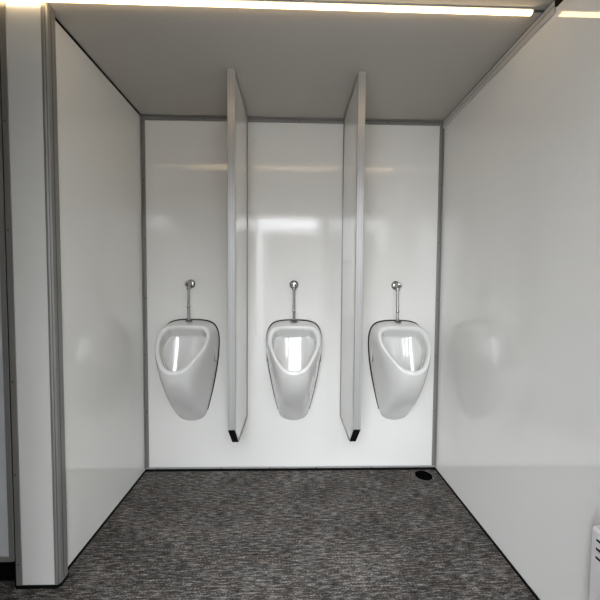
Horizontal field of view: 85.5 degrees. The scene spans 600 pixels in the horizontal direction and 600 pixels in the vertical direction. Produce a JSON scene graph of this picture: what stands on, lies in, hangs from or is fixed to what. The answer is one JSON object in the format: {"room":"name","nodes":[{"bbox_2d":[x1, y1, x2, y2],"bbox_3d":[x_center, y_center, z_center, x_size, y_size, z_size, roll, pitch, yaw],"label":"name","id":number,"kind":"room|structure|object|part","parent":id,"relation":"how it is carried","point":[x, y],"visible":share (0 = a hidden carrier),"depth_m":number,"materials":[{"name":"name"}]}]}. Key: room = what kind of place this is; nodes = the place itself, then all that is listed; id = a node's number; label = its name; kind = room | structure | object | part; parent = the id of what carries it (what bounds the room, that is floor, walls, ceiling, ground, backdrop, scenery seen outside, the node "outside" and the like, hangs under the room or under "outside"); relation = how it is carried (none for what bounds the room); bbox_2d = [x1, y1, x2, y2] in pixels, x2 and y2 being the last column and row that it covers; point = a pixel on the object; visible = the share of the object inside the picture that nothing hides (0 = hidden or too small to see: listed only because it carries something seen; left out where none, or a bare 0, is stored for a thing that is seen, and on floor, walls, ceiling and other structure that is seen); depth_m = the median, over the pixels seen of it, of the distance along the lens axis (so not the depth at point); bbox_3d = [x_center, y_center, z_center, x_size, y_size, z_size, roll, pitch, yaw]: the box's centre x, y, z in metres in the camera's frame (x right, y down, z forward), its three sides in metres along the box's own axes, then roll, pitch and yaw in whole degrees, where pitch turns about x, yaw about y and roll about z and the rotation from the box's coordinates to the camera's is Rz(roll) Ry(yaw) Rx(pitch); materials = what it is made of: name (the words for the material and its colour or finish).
{"room":"public restroom","nodes":[
{"label":"public restroom","id":0,"kind":"room"},
{"bbox_2d":[55,20,145,565],"bbox_3d":[-1.062,-0.001,1.701,0.120,2.300,0.800,0,2,-1],"label":"wall","id":1,"kind":"structure","parent":0,"point":[99,155],"depth_m":1.61,"materials":[{"name":"white laminate"}]},
{"bbox_2d":[0,562,14,580],"bbox_3d":[-2.155,1.141,1.671,2.048,0.005,0.700,0,2,-1],"label":"trim","id":2,"kind":"structure","parent":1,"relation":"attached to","point":[6,568],"depth_m":1.38,"materials":[{"name":"black rubber"}]},
{"bbox_2d":[0,1,22,585],"bbox_3d":[-1.126,0.010,1.281,0.024,2.288,0.037,0,2,-1],"label":"trim","id":3,"kind":"structure","parent":1,"relation":"attached to","point":[3,28],"depth_m":1.26,"materials":[{"name":"silver metal"}]},
{"bbox_2d":[6,1,54,584],"bbox_3d":[-1.049,0.011,1.285,0.129,2.288,0.034,0,2,-1],"label":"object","id":4,"kind":"structure","parent":1,"relation":"attached to","point":[23,18],"depth_m":1.26,"materials":[{"name":"white laminate"}]},
{"bbox_2d":[15,574,68,588],"bbox_3d":[-1.060,1.159,1.349,0.176,0.012,0.076,0,2,-1],"label":"trim","id":5,"kind":"structure","parent":1,"relation":"attached to","point":[67,576],"depth_m":1.31,"materials":[{"name":"black rubber"}]},
{"bbox_2d":[40,2,67,584],"bbox_3d":[-0.979,0.010,1.302,0.024,2.288,0.072,0,2,-1],"label":"trim","id":6,"kind":"structure","parent":1,"relation":"attached to","point":[48,36],"depth_m":1.28,"materials":[{"name":"silver metal"}]},
{"bbox_2d":[55,17,139,114],"bbox_3d":[-0.992,-1.146,1.663,0.005,0.008,0.745,0,2,-1],"label":"trim","id":7,"kind":"structure","parent":1,"relation":"attached to","point":[56,19],"depth_m":1.54,"materials":[{"name":"black rubber"}]},
{"bbox_2d":[68,470,145,569],"bbox_3d":[-1.009,1.142,1.770,0.004,0.012,0.760,0,2,-1],"label":"baseboard","id":8,"kind":"structure","parent":1,"relation":"attached to","point":[139,478],"depth_m":1.65,"materials":[{"name":"black rubber"}]},
{"bbox_2d":[0,470,535,599],"bbox_3d":[-1.121,1.214,0.874,4.335,0.060,2.750,0,2,-1],"label":"floor","id":9,"kind":"structure","parent":0,"point":[314,534],"depth_m":1.54,"materials":[{"name":"grey carpet"}]},
{"bbox_2d":[415,471,431,479],"bbox_3d":[0.807,1.143,2.118,0.106,0.006,0.106,0,2,-1],"label":"floor drain","id":10,"kind":"object","parent":9,"relation":"on","point":[423,475],"visible":1,"depth_m":2.11,"materials":[{"name":"black plastic"}]},
{"bbox_2d":[145,120,439,466],"bbox_3d":[-1.146,-0.019,2.139,4.135,2.300,0.080,0,2,-1],"label":"wall","id":11,"kind":"structure","parent":0,"point":[295,170],"depth_m":2.12,"materials":[{"name":"white laminate"}]},
{"bbox_2d":[140,115,148,467],"bbox_3d":[-1.002,-0.025,2.092,0.023,2.271,0.020,0,2,-1],"label":"trim","id":12,"kind":"structure","parent":11,"relation":"attached to","point":[142,122],"depth_m":2.09,"materials":[{"name":"silver metal"}]},
{"bbox_2d":[155,319,219,419],"bbox_3d":[-0.706,0.464,1.958,0.367,0.670,0.343,0,2,-1],"label":"urinal","id":13,"kind":"object","parent":11,"relation":"attached to","point":[186,351],"visible":1,"depth_m":2.00,"materials":[{"name":"white ceramic"}]},
{"bbox_2d":[159,329,205,370],"bbox_3d":[-0.705,0.361,1.942,0.267,0.353,0.256,0,2,-1],"label":"bowl","id":14,"kind":"object","parent":13,"relation":"on","point":[179,349],"depth_m":2.02,"materials":[{"name":"white ceramic"}]},
{"bbox_2d":[184,280,194,319],"bbox_3d":[-0.706,-0.004,2.062,0.058,0.255,0.096,0,2,-1],"label":"valve","id":15,"kind":"object","parent":11,"relation":"attached to","point":[190,284],"visible":1,"depth_m":2.06,"materials":[{"name":"silver metal"}]},
{"bbox_2d":[227,68,247,441],"bbox_3d":[-0.353,-0.186,1.870,0.040,1.932,0.471,0,2,-1],"label":"partition","id":16,"kind":"object","parent":11,"relation":"attached to","point":[237,123],"depth_m":1.73,"materials":[{"name":"white laminate"}]},
{"bbox_3d":[-0.353,-0.188,1.886,0.033,1.929,0.439,0,2,-1],"label":"panel","id":17,"kind":"part","parent":16,"relation":"part of","materials":[{"name":"white laminate"}]},
{"bbox_2d":[145,467,435,471],"bbox_3d":[-0.053,1.131,2.169,1.935,0.014,0.010,0,2,-1],"label":"trim","id":18,"kind":"structure","parent":11,"relation":"attached to","point":[390,468],"depth_m":2.16,"materials":[{"name":"black rubber"}]},
{"bbox_2d":[146,465,434,468],"bbox_3d":[-0.053,1.118,2.170,1.933,0.012,0.007,0,2,-1],"label":"baseboard","id":19,"kind":"structure","parent":11,"relation":"attached to","point":[375,466],"depth_m":2.17,"materials":[{"name":"silver metal"}]},
{"bbox_2d":[140,114,443,125],"bbox_3d":[-0.038,-1.147,2.068,1.935,0.026,0.025,0,2,-1],"label":"trim","id":20,"kind":"structure","parent":11,"relation":"attached to","point":[167,117],"depth_m":2.07,"materials":[{"name":"silver metal"}]},
{"bbox_2d":[266,319,321,419],"bbox_3d":[-0.037,0.468,1.975,0.367,0.670,0.343,0,2,-1],"label":"urinal","id":21,"kind":"object","parent":11,"relation":"attached to","point":[293,347],"visible":1,"depth_m":2.02,"materials":[{"name":"white ceramic"}]},
{"bbox_2d":[272,330,315,370],"bbox_3d":[-0.036,0.366,1.959,0.267,0.353,0.256,0,2,-1],"label":"bowl","id":22,"kind":"object","parent":21,"relation":"on","point":[292,350],"depth_m":2.04,"materials":[{"name":"white ceramic"}]},
{"bbox_2d":[290,280,297,319],"bbox_3d":[-0.039,0.001,2.079,0.058,0.255,0.096,0,2,-1],"label":"valve","id":23,"kind":"object","parent":11,"relation":"attached to","point":[293,284],"visible":1,"depth_m":2.07,"materials":[{"name":"silver metal"}]},
{"bbox_2d":[340,71,365,441],"bbox_3d":[0.297,-0.182,1.887,0.040,1.932,0.471,0,2,-1],"label":"partition","id":24,"kind":"object","parent":11,"relation":"attached to","point":[354,118],"depth_m":1.75,"materials":[{"name":"white laminate"}]},
{"bbox_3d":[0.297,-0.184,1.903,0.033,1.929,0.439,0,2,-1],"label":"panel","id":25,"kind":"part","parent":24,"relation":"part of","materials":[{"name":"white laminate"}]},
{"bbox_2d":[391,281,401,320],"bbox_3d":[0.630,0.005,2.096,0.058,0.255,0.096,0,2,-1],"label":"valve","id":26,"kind":"object","parent":11,"relation":"attached to","point":[395,285],"visible":1,"depth_m":2.09,"materials":[{"name":"silver metal"}]},
{"bbox_2d":[368,320,430,419],"bbox_3d":[0.636,0.472,1.992,0.367,0.670,0.343,0,2,-1],"label":"urinal","id":27,"kind":"object","parent":11,"relation":"attached to","point":[399,352],"visible":1,"depth_m":2.03,"materials":[{"name":"white ceramic"}]},
{"bbox_2d":[382,330,426,370],"bbox_3d":[0.637,0.370,1.976,0.267,0.353,0.256,0,2,-1],"label":"bowl","id":28,"kind":"object","parent":27,"relation":"on","point":[406,350],"depth_m":2.06,"materials":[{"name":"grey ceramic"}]},
{"bbox_2d":[432,126,444,466],"bbox_3d":[0.910,-0.004,2.142,0.024,2.250,0.018,0,2,-1],"label":"trim","id":29,"kind":"structure","parent":11,"relation":"attached to","point":[441,140],"depth_m":2.14,"materials":[{"name":"silver metal"}]},
{"bbox_2d":[48,0,552,119],"bbox_3d":[-1.104,-1.144,0.777,4.335,0.060,2.750,0,2,-1],"label":"ceiling","id":30,"kind":"structure","parent":0,"point":[163,59],"depth_m":1.49,"materials":[{"name":"white paint"}]},
{"bbox_2d":[0,0,544,15],"bbox_3d":[-0.620,-1.121,1.216,3.127,0.014,0.022,0,2,-1],"label":"recessed light","id":31,"kind":"object","parent":30,"relation":"in","point":[272,4],"visible":1,"depth_m":1.23,"materials":[{"name":"glowing white plastic diffuser"},{"name":"aluminium"}]},
{"bbox_2d":[436,0,599,599],"bbox_3d":[0.993,0.046,0.919,0.080,2.300,2.630,0,2,-1],"label":"wall","id":32,"kind":"structure","parent":0,"point":[518,412],"depth_m":1.33,"materials":[{"name":"white laminate"}]},
{"bbox_2d":[435,468,539,599],"bbox_3d":[0.936,1.177,1.250,0.004,0.013,1.900,0,2,-1],"label":"baseboard","id":33,"kind":"structure","parent":32,"relation":"attached to","point":[437,471],"depth_m":1.55,"materials":[{"name":"black rubber"}]},
{"bbox_2d":[443,0,555,128],"bbox_3d":[0.937,-1.111,1.652,0.009,0.047,0.894,0,2,-1],"label":"trim","id":34,"kind":"structure","parent":32,"relation":"attached to","point":[550,10],"depth_m":1.47,"materials":[{"name":"grey metal"}]},
{"bbox_2d":[555,0,562,6],"bbox_3d":[0.961,-1.081,0.705,0.009,0.030,0.997,0,2,-1],"label":"trim","id":35,"kind":"structure","parent":32,"relation":"attached to","point":[557,2],"depth_m":1.19,"materials":[{"name":"black metal"}]},
{"bbox_2d":[589,526,599,599],"bbox_3d":[0.911,0.895,0.566,0.090,0.432,0.798,0,2,-1],"label":"wall heater","id":36,"kind":"object","parent":32,"relation":"attached to","point":[594,587],"visible":1,"depth_m":0.94,"materials":[{"name":"white metal"}]},
{"bbox_3d":[-2.166,0.010,1.258,2.052,2.300,0.030,0,2,-1],"label":"wall","id":37,"kind":"structure","parent":0,"visible":0},
{"bbox_2d":[0,89,14,561],"bbox_3d":[-1.505,0.039,1.275,0.718,2.034,0.038,0,2,-1],"label":"door","id":38,"kind":"structure","parent":37,"relation":"in","point":[7,553],"depth_m":1.29,"materials":[{"name":"grey laminate"}]},
{"bbox_2d":[0,57,15,585],"bbox_3d":[-1.144,0.014,1.285,0.011,2.297,0.032,0,2,-1],"label":"trim","id":39,"kind":"structure","parent":37,"relation":"attached to","point":[0,57],"depth_m":1.27,"materials":[{"name":"black rubber"}]}
]}

